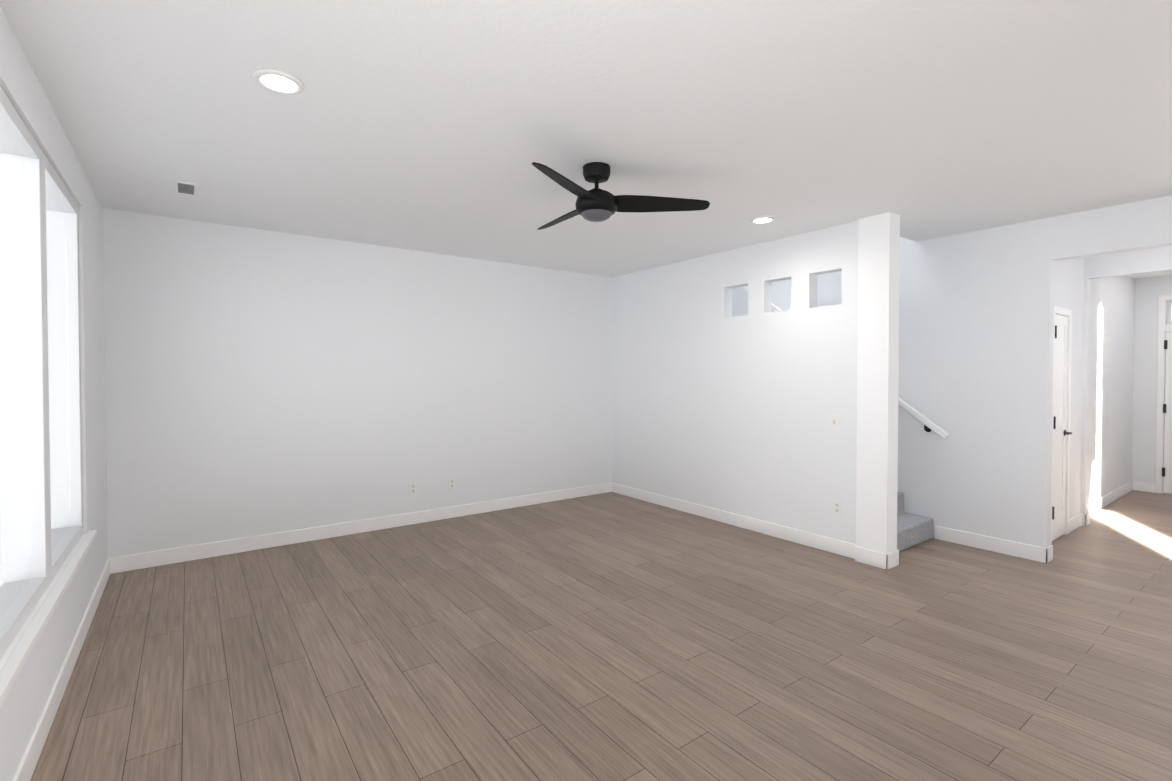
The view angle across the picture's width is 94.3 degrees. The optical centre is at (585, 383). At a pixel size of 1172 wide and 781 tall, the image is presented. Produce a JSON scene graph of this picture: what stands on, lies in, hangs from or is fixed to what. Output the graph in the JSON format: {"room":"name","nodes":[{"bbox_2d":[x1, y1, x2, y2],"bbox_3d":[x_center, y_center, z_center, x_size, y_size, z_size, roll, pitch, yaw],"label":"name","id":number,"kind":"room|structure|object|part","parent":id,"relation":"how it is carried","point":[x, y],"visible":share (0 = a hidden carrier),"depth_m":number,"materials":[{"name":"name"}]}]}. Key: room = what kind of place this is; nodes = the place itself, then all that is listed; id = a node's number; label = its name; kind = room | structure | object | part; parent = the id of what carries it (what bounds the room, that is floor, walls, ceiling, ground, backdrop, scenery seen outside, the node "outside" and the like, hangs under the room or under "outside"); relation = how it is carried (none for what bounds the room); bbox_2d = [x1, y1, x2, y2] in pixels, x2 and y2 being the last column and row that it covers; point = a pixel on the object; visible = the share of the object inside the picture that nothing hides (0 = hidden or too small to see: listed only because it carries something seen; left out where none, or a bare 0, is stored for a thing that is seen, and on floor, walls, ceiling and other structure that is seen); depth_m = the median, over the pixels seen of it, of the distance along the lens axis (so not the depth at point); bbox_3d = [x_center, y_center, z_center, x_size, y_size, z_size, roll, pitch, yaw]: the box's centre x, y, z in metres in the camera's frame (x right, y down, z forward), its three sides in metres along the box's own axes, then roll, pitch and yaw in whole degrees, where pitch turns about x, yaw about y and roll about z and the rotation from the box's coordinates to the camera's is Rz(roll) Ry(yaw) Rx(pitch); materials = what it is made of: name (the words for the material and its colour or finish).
{"room":"empty living room","nodes":[
{"label":"empty living room","id":0,"kind":"room"},
{"bbox_2d":[0,6,107,780],"bbox_3d":[-0.815,0.128,0.149,0.150,2.740,9.920,-1,1,-36],"label":"wall","id":1,"kind":"structure","parent":0,"point":[22,707],"depth_m":2.92,"materials":[{"name":"white paint"}]},
{"bbox_2d":[0,86,82,658],"bbox_3d":[-0.696,-0.024,-0.027,0.133,1.947,7.998,-1,1,-36],"label":"window frames","id":2,"kind":"structure","parent":1,"relation":"in","point":[41,473],"depth_m":2.37,"materials":[{"name":"white plastic"}]},
{"bbox_2d":[0,546,90,707],"bbox_3d":[-0.625,1.014,0.042,0.012,0.070,8.080,-1,1,-36],"label":"trim","id":3,"kind":"structure","parent":1,"relation":"attached to","point":[40,634],"depth_m":2.14,"materials":[{"name":"white"}]},
{"bbox_2d":[0,530,96,704],"bbox_3d":[-0.675,0.965,0.005,0.190,0.030,8.120,-1,1,-36],"label":"window sill","id":4,"kind":"structure","parent":1,"relation":"attached to","point":[16,653],"depth_m":2.13,"materials":[{"name":"white"}]},
{"bbox_2d":[103,208,611,557],"bbox_3d":[-1.235,-1.396,5.873,6.270,5.600,0.150,-1,1,-36],"label":"wall","id":5,"kind":"structure","parent":0,"point":[260,382],"depth_m":4.97,"materials":[{"name":"white paint"}]},
{"bbox_2d":[410,482,416,494],"bbox_3d":[-1.732,1.054,5.451,0.070,0.115,0.007,-1,1,-36],"label":"outlet","id":6,"kind":"object","parent":5,"relation":"attached to","point":[413,486],"depth_m":5.45,"materials":[{"name":"white plastic"}]},
{"bbox_2d":[449,478,454,489],"bbox_3d":[-1.402,1.050,5.693,0.070,0.115,0.007,-1,1,-36],"label":"outlet","id":7,"kind":"object","parent":5,"relation":"attached to","point":[452,480],"depth_m":5.69,"materials":[{"name":"white plastic"}]},
{"bbox_2d":[0,0,1171,278],"bbox_3d":[2.947,-1.410,4.295,11.150,0.200,12.200,-1,1,-36],"label":"ceiling","id":8,"kind":"structure","parent":0,"point":[436,126],"depth_m":2.59,"materials":[{"name":"white paint"}]},
{"bbox_2d":[173,180,198,195],"bbox_3d":[-2.657,-1.295,3.611,0.132,0.008,0.270,-1,1,-36],"label":"ceiling vent","id":9,"kind":"object","parent":8,"relation":"in","point":[176,186],"depth_m":3.60,"materials":[{"name":"white metal"}]},
{"bbox_3d":[-2.657,-1.296,3.611,0.087,0.006,0.225,-1,1,-36],"label":"dark ceiling air vent","id":10,"kind":"part","parent":9,"relation":"part of","materials":[{"name":"grey metal"}]},
{"bbox_2d":[253,69,303,93],"bbox_3d":[-1.292,-1.272,2.289,0.188,0.010,0.198,-1,1,-36],"label":"recessed light","id":11,"kind":"object","parent":8,"relation":"in","point":[258,74],"depth_m":2.29,"materials":[{"name":"white plastic"}]},
{"bbox_3d":[-1.301,-1.274,2.305,0.130,0.005,0.120,-1,1,-36],"label":"recessed ceiling light lens","id":12,"kind":"part","parent":11,"relation":"part of","materials":[{"name":"white plastic"}]},
{"bbox_2d":[532,162,709,229],"bbox_3d":[-0.035,-1.134,3.361,1.204,0.320,1.077,-1,1,-36],"label":"ceiling fan","id":13,"kind":"object","parent":8,"relation":"hanging from","point":[596,204],"visible":1,"depth_m":3.21,"materials":[{"name":"black metal"}]},
{"bbox_2d":[750,216,774,223],"bbox_3d":[1.408,-1.306,4.329,0.203,0.010,0.192,-1,1,-36],"label":"recessed light","id":14,"kind":"object","parent":8,"relation":"in","point":[768,217],"depth_m":4.31,"materials":[{"name":"white plastic"}]},
{"bbox_2d":[30,490,1171,780],"bbox_3d":[2.846,1.490,4.268,11.400,0.120,12.200,-1,1,-36],"label":"floor","id":15,"kind":"structure","parent":0,"point":[610,636],"depth_m":2.86,"materials":[{"name":"brown wood"}]},
{"bbox_2d":[897,491,933,551],"bbox_3d":[1.811,0.262,5.992,1.002,2.280,3.296,-1,1,-36],"label":"stairs","id":16,"kind":"object","parent":15,"relation":"on","point":[913,530],"visible":0.06,"depth_m":4.82,"materials":[{"name":"grey carpet"}]},
{"bbox_2d":[612,221,857,543],"bbox_3d":[1.327,-1.393,5.668,0.120,5.600,3.210,-1,1,-36],"label":"wall","id":17,"kind":"structure","parent":0,"point":[716,404],"depth_m":5.28,"materials":[{"name":"white paint"}]},
{"bbox_2d":[12,481,1154,780],"bbox_3d":[3.440,1.387,3.288,10.400,0.120,9.620,-1,1,-36],"label":"baseboard","id":18,"kind":"structure","parent":17,"relation":"attached to","point":[36,743],"depth_m":4.72,"materials":[{"name":"white"}]},
{"bbox_2d":[830,415,838,428],"bbox_3d":[2.081,0.323,4.557,0.010,0.115,0.070,-1,1,-36],"label":"light switch","id":19,"kind":"object","parent":17,"relation":"attached to","point":[834,421],"depth_m":4.55,"materials":[{"name":"white plastic"}]},
{"bbox_2d":[833,500,840,514],"bbox_3d":[2.100,1.038,4.545,0.007,0.115,0.070,-1,1,-36],"label":"outlet","id":20,"kind":"object","parent":17,"relation":"attached to","point":[836,504],"depth_m":4.54,"materials":[{"name":"white plastic"}]},
{"bbox_2d":[856,212,899,553],"bbox_3d":[2.312,0.060,4.312,0.168,2.740,0.240,-1,1,-36],"label":"wall","id":21,"kind":"structure","parent":0,"point":[877,373],"depth_m":4.24,"materials":[{"name":"white paint"}]},
{"bbox_2d":[732,195,1171,547],"bbox_3d":[4.133,-1.361,3.752,0.120,5.600,9.920,-1,1,-36],"label":"wall","id":22,"kind":"structure","parent":0,"point":[976,321],"depth_m":4.64,"materials":[{"name":"white paint"}]},
{"bbox_2d":[742,286,949,439],"bbox_3d":[2.277,-0.737,6.109,0.098,2.429,3.233,-1,1,-36],"label":"handrail","id":23,"kind":"object","parent":22,"relation":"attached to","point":[929,425],"visible":0.35,"depth_m":4.99,"materials":[{"name":"white wood"}]},
{"bbox_2d":[1054,257,1083,518],"bbox_3d":[4.267,0.049,4.988,1.530,2.740,0.120,-1,1,-36],"label":"wall","id":24,"kind":"structure","parent":0,"point":[1068,282],"depth_m":5.24,"materials":[{"name":"white paint"}]},
{"bbox_2d":[1050,306,1071,544],"bbox_3d":[4.311,0.367,4.942,0.590,2.105,0.016,-1,1,-36],"label":"door frame","id":25,"kind":"structure","parent":24,"relation":"attached to","point":[1063,311],"depth_m":5.07,"materials":[{"name":"white wood"}]},
{"bbox_2d":[1052,314,1071,540],"bbox_3d":[4.306,0.397,4.937,0.466,2.026,0.098,-1,1,-36],"label":"hall door","id":26,"kind":"structure","parent":24,"relation":"in","point":[1059,427],"depth_m":4.97,"materials":[{"name":"white wood"}]},
{"bbox_2d":[1088,275,1134,503],"bbox_3d":[6.011,0.027,6.329,2.630,2.740,0.120,-1,1,-36],"label":"wall","id":27,"kind":"structure","parent":0,"point":[1111,380],"depth_m":6.33,"materials":[{"name":"white paint"}]},
{"bbox_2d":[1080,246,1171,513],"bbox_3d":[5.411,0.051,4.823,0.120,2.740,1.900,-1,1,-36],"label":"wall","id":28,"kind":"structure","parent":0,"point":[1152,260],"depth_m":5.34,"materials":[{"name":"white paint"}]},
{"bbox_2d":[1132,275,1171,493],"bbox_3d":[7.685,0.026,6.397,0.150,2.740,1.990,-1,1,-36],"label":"wall","id":29,"kind":"structure","parent":0,"point":[1149,291],"depth_m":6.96,"materials":[{"name":"white paint"}]},
{"bbox_2d":[1155,295,1171,493],"bbox_3d":[7.536,0.147,6.463,0.016,2.495,1.040,-1,1,-36],"label":"door frame","id":30,"kind":"structure","parent":29,"relation":"attached to","point":[1162,327],"depth_m":6.85,"materials":[{"name":"white wood"}]},
{"bbox_2d":[1162,332,1171,493],"bbox_3d":[7.531,0.370,6.471,0.109,2.024,0.916,-1,1,-36],"label":"front door","id":31,"kind":"structure","parent":29,"relation":"in","point":[1167,468],"depth_m":6.81,"materials":[{"name":"white wood"}]},
{"bbox_2d":[1166,300,1171,323],"bbox_3d":[7.590,-0.886,6.486,0.060,0.296,0.906,-1,1,-36],"label":"window","id":32,"kind":"structure","parent":29,"relation":"in","point":[1169,312],"depth_m":6.82,"materials":[{"name":"white glass"}]},
{"label":"outside","id":33,"kind":"structure","parent":0,"visible":0},
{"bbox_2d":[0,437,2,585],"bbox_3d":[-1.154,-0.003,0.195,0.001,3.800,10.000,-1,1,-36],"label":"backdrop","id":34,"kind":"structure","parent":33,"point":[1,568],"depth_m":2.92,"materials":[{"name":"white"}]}
]}

